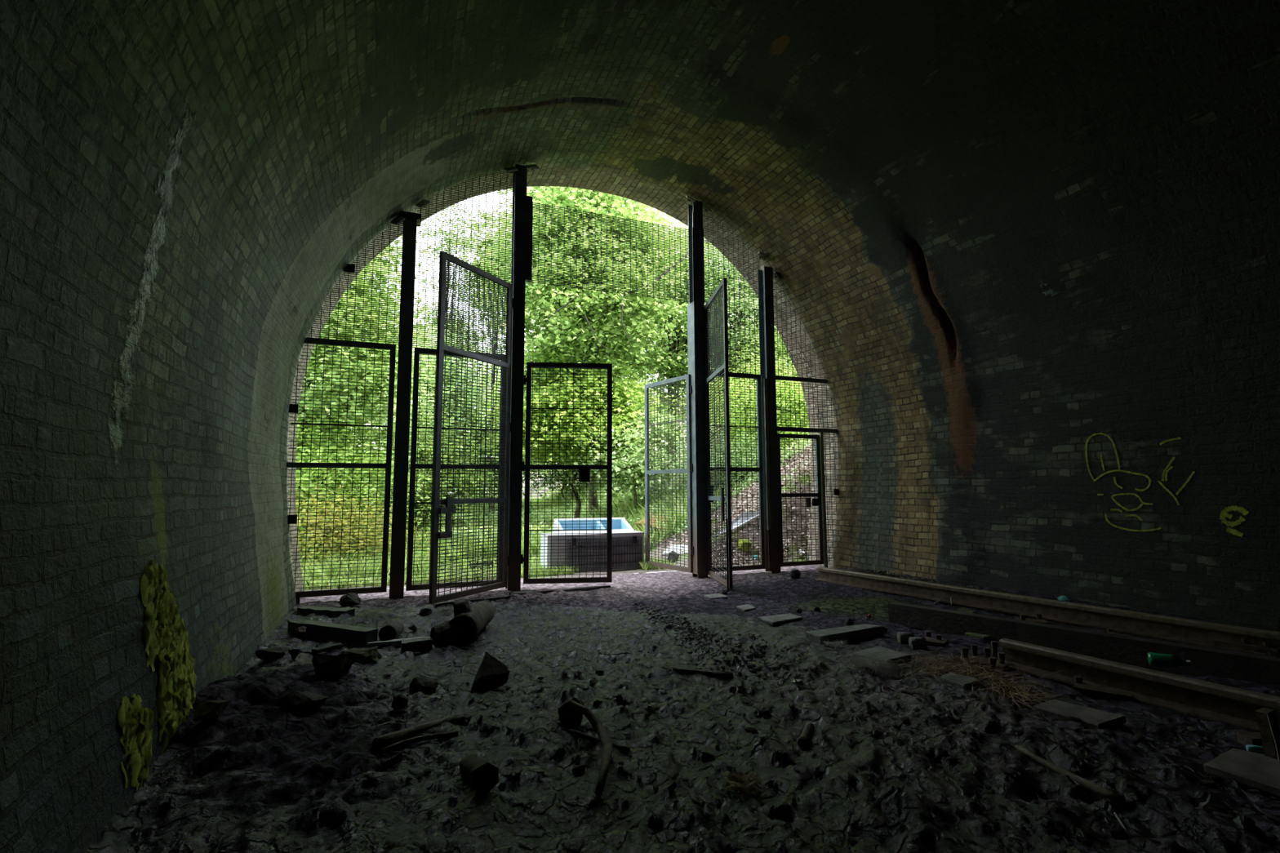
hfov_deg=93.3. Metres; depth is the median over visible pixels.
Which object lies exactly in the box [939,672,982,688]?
board
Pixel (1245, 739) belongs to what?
brick
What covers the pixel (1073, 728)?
chip
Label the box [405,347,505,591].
mesh panel
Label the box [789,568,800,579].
ball
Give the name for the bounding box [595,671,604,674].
clod
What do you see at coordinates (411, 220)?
gate post
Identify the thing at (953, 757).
chip
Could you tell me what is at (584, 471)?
gate leaf
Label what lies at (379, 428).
tree
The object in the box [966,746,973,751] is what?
chip
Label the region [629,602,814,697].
gravel
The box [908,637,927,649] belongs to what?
rounded block
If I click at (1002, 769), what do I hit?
chip
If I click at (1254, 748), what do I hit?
bottle
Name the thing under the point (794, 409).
bush
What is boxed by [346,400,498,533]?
bush
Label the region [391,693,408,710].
boulder
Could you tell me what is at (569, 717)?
boulder
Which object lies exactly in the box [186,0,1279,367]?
ceiling
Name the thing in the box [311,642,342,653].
scrap
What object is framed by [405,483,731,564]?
grass
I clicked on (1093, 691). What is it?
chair
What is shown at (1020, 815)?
chip
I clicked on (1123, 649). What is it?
timber baulk
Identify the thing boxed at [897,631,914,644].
rounded block
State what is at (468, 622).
log
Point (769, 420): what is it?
gate post
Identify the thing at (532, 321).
tree
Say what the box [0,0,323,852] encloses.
wall
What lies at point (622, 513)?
undergrowth
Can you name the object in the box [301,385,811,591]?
ground
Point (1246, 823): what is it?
stone
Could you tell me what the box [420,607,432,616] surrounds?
stone
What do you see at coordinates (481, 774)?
log
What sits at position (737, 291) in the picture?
tree
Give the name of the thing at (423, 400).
young tree
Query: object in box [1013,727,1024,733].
chip
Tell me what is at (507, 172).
wire mesh panel
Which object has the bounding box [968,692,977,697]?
chip
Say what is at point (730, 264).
sapling trunk
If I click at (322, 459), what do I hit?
bush
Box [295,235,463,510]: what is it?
tree
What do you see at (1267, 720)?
post
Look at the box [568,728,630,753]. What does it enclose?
stick
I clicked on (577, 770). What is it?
stone
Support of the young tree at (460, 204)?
on the ground at (534, 495)
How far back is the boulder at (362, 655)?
3.54 m
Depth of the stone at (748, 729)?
2.51 m
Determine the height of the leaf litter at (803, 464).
2.997 m
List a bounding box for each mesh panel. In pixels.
[286,337,395,604]
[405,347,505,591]
[709,371,765,572]
[775,375,839,567]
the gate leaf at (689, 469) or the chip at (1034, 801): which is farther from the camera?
the gate leaf at (689, 469)
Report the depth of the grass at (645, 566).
6.88 m
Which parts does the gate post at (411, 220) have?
foot plate, foot plate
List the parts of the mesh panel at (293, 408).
cross rail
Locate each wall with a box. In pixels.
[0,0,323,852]
[795,222,1279,631]
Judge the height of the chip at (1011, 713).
0.021 m
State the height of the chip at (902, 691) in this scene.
0.017 m
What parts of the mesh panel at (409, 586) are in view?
cross rail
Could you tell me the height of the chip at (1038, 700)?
0.021 m
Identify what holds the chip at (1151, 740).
on the floor at (140, 827)
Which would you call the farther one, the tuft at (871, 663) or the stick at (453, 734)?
the tuft at (871, 663)
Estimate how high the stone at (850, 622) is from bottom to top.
0.056 m
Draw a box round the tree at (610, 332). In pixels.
[454,186,688,517]
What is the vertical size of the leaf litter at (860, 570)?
0.146 m
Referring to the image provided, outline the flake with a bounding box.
[964,631,991,639]
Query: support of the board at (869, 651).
on the floor at (140, 827)
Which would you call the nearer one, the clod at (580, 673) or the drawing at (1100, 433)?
the clod at (580, 673)
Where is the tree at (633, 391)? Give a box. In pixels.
[468,345,678,517]
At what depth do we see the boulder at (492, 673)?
3.13 m
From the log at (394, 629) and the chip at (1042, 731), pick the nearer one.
the chip at (1042, 731)
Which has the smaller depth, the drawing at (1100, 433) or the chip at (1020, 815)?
the chip at (1020, 815)
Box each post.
[389,199,431,599]
[503,164,538,590]
[684,195,711,578]
[757,251,781,573]
[1254,707,1279,760]
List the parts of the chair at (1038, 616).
plate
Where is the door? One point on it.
(817, 501)
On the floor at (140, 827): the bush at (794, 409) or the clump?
the clump
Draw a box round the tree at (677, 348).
[600,206,758,476]
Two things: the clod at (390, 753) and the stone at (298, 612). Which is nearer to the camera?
the clod at (390, 753)
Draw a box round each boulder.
[193,699,231,720]
[255,647,285,661]
[280,691,328,712]
[311,654,353,677]
[337,592,360,606]
[337,648,382,664]
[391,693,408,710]
[408,676,438,693]
[469,652,510,693]
[557,697,584,727]
[666,551,679,563]
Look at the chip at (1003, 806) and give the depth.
1.98 m
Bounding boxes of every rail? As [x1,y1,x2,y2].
[815,566,1279,654]
[999,638,1279,732]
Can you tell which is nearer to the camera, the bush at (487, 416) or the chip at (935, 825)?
the chip at (935, 825)
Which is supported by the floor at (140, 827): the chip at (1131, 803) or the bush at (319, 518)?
the chip at (1131, 803)
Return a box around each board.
[433,595,511,608]
[512,585,610,595]
[714,511,759,536]
[736,604,755,611]
[758,613,802,626]
[805,623,884,644]
[853,646,911,664]
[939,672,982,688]
[1032,699,1126,728]
[1204,748,1279,797]
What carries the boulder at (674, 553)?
on the ground at (534, 495)
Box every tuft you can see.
[814,639,854,649]
[844,654,907,679]
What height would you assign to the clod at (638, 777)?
0.010 m
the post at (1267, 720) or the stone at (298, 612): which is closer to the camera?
the post at (1267, 720)
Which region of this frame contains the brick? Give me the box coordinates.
[1236,731,1262,746]
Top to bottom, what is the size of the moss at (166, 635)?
0.760 m
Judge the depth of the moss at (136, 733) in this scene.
2.06 m
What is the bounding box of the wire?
[933,597,951,605]
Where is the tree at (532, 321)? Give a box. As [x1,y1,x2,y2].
[488,255,666,405]
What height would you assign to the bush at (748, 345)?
2.505 m
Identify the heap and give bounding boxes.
[635,515,673,534]
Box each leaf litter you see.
[653,422,811,566]
[856,568,1279,655]
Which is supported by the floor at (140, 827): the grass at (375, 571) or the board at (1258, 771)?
the board at (1258, 771)
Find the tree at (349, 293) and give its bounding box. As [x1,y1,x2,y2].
[304,293,395,448]
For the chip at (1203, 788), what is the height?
0.017 m
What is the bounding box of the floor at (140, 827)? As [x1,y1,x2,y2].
[85,564,1279,852]
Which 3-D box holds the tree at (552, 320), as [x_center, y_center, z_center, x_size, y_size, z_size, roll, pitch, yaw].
[0.214,-2.948,11.423,4.960,3.416,1.341,4,-7,-36]
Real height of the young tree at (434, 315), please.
6.733 m
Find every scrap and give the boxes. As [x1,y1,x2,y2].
[300,649,327,655]
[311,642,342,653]
[1057,595,1069,601]
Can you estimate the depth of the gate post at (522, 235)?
6.42 m
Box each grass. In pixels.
[297,502,439,581]
[301,530,675,590]
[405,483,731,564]
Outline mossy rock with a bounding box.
[737,538,751,551]
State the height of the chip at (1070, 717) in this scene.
0.019 m
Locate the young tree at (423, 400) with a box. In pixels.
[349,324,498,510]
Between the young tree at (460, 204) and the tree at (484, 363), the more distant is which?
the tree at (484, 363)
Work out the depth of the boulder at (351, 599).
5.32 m
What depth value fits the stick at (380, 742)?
2.47 m
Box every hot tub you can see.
[540,530,644,573]
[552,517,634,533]
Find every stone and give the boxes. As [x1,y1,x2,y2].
[288,648,300,659]
[290,609,302,615]
[293,626,306,639]
[408,623,417,631]
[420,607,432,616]
[572,764,585,775]
[666,782,677,792]
[700,751,715,764]
[744,726,757,733]
[795,607,802,613]
[813,606,820,611]
[844,618,853,626]
[1198,801,1213,813]
[1232,815,1255,830]
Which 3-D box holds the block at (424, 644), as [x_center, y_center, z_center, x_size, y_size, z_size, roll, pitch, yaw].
[-1.448,1.426,3.922,0.188,0.083,0.090,2,-6,-24]
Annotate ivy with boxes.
[600,408,811,541]
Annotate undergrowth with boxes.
[297,480,466,568]
[439,475,711,540]
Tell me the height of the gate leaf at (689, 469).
2.366 m
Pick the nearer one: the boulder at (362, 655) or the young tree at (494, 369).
the boulder at (362, 655)
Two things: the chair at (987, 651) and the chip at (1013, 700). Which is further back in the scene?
the chair at (987, 651)
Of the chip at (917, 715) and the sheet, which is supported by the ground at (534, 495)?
the sheet
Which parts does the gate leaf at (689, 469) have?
cross rail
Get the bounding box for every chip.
[900,689,911,693]
[900,715,909,722]
[911,713,920,717]
[933,744,942,748]
[934,824,942,827]
[941,728,952,733]
[949,754,957,761]
[953,715,962,721]
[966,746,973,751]
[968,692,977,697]
[987,789,995,794]
[998,766,1011,773]
[998,804,1006,808]
[1010,712,1022,717]
[1013,699,1023,703]
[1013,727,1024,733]
[1017,813,1027,819]
[1031,799,1043,804]
[1032,698,1041,702]
[1035,727,1042,731]
[1041,730,1052,733]
[1056,827,1062,833]
[1068,715,1080,720]
[1070,726,1079,732]
[1126,801,1135,805]
[1134,733,1142,737]
[1145,737,1155,743]
[1150,839,1159,842]
[1171,764,1180,768]
[1186,726,1195,731]
[1200,786,1208,791]
[1204,746,1212,751]
[1212,811,1222,817]
[1227,811,1236,815]
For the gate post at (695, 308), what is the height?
4.635 m
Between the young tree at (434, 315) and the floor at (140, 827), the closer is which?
the floor at (140, 827)
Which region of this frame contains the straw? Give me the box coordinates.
[861,643,1076,709]
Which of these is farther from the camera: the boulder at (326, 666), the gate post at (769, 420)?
the gate post at (769, 420)
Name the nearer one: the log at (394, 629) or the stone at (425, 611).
the log at (394, 629)
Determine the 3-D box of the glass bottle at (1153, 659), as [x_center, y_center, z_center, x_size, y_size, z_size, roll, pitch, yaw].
[2.866,1.271,3.274,0.177,0.073,0.075,-3,-7,29]
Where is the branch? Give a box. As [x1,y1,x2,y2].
[1014,744,1125,806]
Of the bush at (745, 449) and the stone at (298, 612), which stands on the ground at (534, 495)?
the bush at (745, 449)
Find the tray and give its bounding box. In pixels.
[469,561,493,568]
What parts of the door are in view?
cross rail, lock plate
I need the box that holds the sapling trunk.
[728,263,734,439]
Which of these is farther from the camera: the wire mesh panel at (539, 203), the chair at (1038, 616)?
the wire mesh panel at (539, 203)
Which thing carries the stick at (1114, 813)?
on the floor at (140, 827)
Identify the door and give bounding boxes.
[777,433,823,566]
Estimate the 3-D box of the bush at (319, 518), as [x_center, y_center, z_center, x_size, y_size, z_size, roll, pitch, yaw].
[-3.702,1.272,7.630,2.229,1.134,2.254,1,-6,-11]
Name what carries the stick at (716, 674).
on the floor at (140, 827)
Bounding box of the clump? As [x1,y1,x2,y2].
[718,769,773,795]
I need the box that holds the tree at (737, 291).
[661,224,782,453]
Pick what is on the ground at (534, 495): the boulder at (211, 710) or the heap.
the heap
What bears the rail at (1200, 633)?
on the floor at (140, 827)
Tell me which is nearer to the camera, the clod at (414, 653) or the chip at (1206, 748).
the chip at (1206, 748)
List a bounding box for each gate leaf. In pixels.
[428,250,514,604]
[520,362,612,584]
[644,373,693,573]
[704,277,733,591]
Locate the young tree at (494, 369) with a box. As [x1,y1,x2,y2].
[448,209,533,513]
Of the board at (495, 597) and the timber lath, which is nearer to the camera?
the timber lath
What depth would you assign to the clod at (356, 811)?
1.92 m
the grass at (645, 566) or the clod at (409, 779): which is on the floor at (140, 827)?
the clod at (409, 779)
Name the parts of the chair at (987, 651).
plate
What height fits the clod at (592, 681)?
0.026 m
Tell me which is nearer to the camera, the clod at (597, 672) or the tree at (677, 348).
the clod at (597, 672)
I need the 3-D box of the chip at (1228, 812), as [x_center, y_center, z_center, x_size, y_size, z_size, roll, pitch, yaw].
[1.930,1.261,1.969,0.031,0.012,0.016,0,-6,-4]
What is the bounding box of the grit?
[163,593,1279,852]
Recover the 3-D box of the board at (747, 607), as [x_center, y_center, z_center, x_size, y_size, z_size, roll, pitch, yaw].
[0.920,1.565,5.210,0.176,0.022,0.210,2,-6,-22]
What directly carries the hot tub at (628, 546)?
on the ground at (534, 495)
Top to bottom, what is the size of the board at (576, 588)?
0.032 m
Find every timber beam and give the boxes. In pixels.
[287,618,377,646]
[297,606,355,617]
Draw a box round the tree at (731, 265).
[683,265,801,430]
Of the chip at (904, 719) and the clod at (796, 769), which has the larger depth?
the chip at (904, 719)
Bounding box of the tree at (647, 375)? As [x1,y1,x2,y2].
[618,252,716,420]
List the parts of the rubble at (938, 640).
plate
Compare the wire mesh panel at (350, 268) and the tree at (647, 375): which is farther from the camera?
the tree at (647, 375)
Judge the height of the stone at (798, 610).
0.045 m
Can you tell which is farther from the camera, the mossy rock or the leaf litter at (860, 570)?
the mossy rock
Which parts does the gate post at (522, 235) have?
foot plate, plate, foot plate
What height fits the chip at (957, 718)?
0.015 m
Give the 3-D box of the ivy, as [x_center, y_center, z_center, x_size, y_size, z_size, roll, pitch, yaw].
[2.073,0.367,14.309,7.272,4.226,7.900,2,-6,-22]
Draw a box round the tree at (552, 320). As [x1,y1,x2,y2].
[524,234,723,351]
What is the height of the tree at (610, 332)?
7.980 m
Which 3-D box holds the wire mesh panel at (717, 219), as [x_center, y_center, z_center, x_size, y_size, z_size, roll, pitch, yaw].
[1.151,-1.701,7.619,0.877,2.094,0.006,2,-6,-22]
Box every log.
[377,620,404,641]
[430,598,494,647]
[458,754,498,792]
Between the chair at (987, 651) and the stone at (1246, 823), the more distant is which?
the chair at (987, 651)
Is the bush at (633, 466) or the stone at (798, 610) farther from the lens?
the bush at (633, 466)
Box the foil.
[791,679,802,684]
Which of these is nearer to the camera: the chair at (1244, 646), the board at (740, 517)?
the chair at (1244, 646)
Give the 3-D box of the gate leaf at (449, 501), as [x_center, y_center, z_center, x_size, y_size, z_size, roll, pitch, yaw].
[-1.569,0.010,5.836,0.058,3.148,1.071,-3,-6,25]
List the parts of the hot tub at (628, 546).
panel, panel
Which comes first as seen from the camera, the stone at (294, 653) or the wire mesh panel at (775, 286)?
the stone at (294, 653)
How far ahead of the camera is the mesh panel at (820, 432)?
7.84 m
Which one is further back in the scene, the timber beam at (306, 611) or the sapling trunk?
the sapling trunk
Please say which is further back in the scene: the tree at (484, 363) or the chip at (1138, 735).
the tree at (484, 363)
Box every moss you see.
[116,693,154,792]
[140,560,196,755]
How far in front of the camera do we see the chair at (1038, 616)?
4.59 m
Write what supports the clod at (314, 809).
on the floor at (140, 827)
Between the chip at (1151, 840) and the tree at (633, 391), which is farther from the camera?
the tree at (633, 391)
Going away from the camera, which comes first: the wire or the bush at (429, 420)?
the wire
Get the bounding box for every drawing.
[1084,432,1195,531]
[1219,505,1248,537]
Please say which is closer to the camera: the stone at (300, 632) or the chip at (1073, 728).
the chip at (1073, 728)
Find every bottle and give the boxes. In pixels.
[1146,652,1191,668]
[1245,745,1264,754]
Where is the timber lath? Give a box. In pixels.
[367,636,430,648]
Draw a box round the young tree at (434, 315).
[412,280,506,493]
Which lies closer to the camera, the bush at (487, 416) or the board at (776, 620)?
the board at (776, 620)
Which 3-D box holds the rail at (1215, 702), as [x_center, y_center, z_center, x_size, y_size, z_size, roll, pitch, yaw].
[2.527,1.235,2.785,0.136,0.143,1.702,3,-7,-28]
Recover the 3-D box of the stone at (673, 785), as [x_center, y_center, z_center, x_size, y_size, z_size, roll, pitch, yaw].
[0.108,1.209,2.027,0.034,0.040,0.014,3,-7,-27]
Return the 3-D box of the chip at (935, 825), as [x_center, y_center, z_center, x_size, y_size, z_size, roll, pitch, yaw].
[0.920,1.230,1.862,0.018,0.007,0.020,-5,-8,41]
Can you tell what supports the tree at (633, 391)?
on the ground at (534, 495)
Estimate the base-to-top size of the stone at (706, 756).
0.048 m
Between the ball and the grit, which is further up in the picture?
the ball
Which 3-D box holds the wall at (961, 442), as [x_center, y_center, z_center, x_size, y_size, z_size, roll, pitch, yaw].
[8.040,-0.720,-5.413,0.322,3.150,30.057,2,-6,-22]
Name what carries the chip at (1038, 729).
on the floor at (140, 827)
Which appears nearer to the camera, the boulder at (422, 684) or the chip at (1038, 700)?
the chip at (1038, 700)
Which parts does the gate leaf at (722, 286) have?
cross rail, cross rail, latch plate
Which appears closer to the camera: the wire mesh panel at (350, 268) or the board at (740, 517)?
the wire mesh panel at (350, 268)
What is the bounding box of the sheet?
[662,544,688,555]
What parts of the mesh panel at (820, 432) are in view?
rail, rail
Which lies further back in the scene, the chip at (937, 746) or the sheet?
the sheet
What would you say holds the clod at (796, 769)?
on the floor at (140, 827)
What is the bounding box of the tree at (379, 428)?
[344,324,480,493]
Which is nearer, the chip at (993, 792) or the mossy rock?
the chip at (993, 792)
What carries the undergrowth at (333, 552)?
on the ground at (534, 495)
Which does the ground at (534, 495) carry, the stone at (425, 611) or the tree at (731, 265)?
the tree at (731, 265)
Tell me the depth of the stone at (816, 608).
4.93 m
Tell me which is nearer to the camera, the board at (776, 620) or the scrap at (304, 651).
the scrap at (304, 651)
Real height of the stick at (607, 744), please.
0.122 m
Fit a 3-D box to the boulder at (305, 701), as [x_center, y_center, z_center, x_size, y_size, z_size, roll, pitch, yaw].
[-1.514,1.242,2.720,0.159,0.100,0.153,-4,-7,35]
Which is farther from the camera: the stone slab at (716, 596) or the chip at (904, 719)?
the stone slab at (716, 596)
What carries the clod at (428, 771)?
on the floor at (140, 827)
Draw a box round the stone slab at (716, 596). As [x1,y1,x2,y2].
[703,593,728,599]
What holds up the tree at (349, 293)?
on the ground at (534, 495)
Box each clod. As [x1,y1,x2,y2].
[311,807,319,812]
[353,809,359,813]
[382,673,392,677]
[387,751,395,755]
[405,777,412,782]
[412,652,421,655]
[422,768,432,773]
[572,671,582,675]
[588,679,597,684]
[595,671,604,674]
[636,774,641,781]
[793,766,799,771]
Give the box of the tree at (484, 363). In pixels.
[435,342,524,495]
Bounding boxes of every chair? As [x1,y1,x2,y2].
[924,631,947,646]
[959,640,1008,672]
[1013,613,1048,624]
[1073,675,1131,701]
[1106,628,1127,635]
[1213,638,1278,654]
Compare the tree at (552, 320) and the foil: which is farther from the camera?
the tree at (552, 320)
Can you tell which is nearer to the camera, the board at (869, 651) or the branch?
the branch
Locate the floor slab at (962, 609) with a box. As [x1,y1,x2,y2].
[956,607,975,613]
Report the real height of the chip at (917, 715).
0.019 m
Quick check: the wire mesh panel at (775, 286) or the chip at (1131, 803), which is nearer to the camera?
the chip at (1131, 803)
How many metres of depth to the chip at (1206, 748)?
2.38 m
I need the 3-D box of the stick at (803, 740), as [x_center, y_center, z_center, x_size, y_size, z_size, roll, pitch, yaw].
[0.692,1.286,2.518,0.041,0.048,0.174,-3,-6,25]
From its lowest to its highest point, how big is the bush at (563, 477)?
3.210 m
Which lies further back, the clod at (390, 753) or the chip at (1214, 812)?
the clod at (390, 753)
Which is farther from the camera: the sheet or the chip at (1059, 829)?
the sheet
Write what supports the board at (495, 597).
on the floor at (140, 827)
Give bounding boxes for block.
[400,637,432,653]
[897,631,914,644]
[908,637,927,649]
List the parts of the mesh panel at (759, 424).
cross rail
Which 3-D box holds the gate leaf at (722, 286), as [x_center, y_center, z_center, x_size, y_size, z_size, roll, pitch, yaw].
[0.833,0.089,6.668,0.069,3.210,1.114,0,-6,-6]
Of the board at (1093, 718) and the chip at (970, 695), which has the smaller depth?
the board at (1093, 718)
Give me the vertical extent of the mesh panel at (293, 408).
2.482 m
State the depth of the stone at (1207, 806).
1.94 m
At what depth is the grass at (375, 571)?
6.87 m
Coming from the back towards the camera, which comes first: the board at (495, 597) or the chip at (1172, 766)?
the board at (495, 597)
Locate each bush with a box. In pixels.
[295,407,444,548]
[295,482,441,575]
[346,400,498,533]
[431,403,567,507]
[522,453,607,502]
[542,396,687,509]
[652,430,789,499]
[654,352,809,475]
[709,321,806,430]
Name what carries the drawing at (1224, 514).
attached to the wall at (961, 442)
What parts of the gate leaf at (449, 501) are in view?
cross rail, cross rail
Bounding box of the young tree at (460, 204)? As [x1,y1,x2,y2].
[394,204,489,364]
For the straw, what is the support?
on the floor at (140, 827)
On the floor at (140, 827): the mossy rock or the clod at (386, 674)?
the clod at (386, 674)
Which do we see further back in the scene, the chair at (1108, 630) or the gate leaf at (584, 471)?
the gate leaf at (584, 471)
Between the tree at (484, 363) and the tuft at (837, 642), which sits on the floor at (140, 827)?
the tuft at (837, 642)
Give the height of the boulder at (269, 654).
0.075 m
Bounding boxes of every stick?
[372,712,465,751]
[379,731,458,754]
[568,700,613,797]
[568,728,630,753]
[649,665,733,679]
[797,722,814,748]
[1113,812,1131,837]
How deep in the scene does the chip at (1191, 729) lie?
2.58 m
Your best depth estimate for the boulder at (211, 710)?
2.46 m
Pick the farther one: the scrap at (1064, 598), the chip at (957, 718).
the scrap at (1064, 598)
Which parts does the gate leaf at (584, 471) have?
cross rail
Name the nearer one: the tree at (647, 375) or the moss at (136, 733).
the moss at (136, 733)
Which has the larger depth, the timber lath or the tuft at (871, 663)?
the timber lath
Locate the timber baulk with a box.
[888,601,1279,685]
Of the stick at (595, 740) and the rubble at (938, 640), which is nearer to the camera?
the stick at (595, 740)
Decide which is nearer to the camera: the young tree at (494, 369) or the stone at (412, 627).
the stone at (412, 627)
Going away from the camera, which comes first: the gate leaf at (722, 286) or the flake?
the flake
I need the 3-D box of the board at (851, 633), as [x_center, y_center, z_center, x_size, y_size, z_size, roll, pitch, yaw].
[1.417,1.431,4.183,0.621,0.061,0.161,3,-7,-29]
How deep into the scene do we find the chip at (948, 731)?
2.53 m
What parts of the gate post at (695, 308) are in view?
foot plate, plate, foot plate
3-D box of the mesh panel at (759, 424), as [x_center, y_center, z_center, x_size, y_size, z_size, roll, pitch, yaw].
[1.158,0.530,7.348,0.802,2.400,0.071,2,-6,-22]

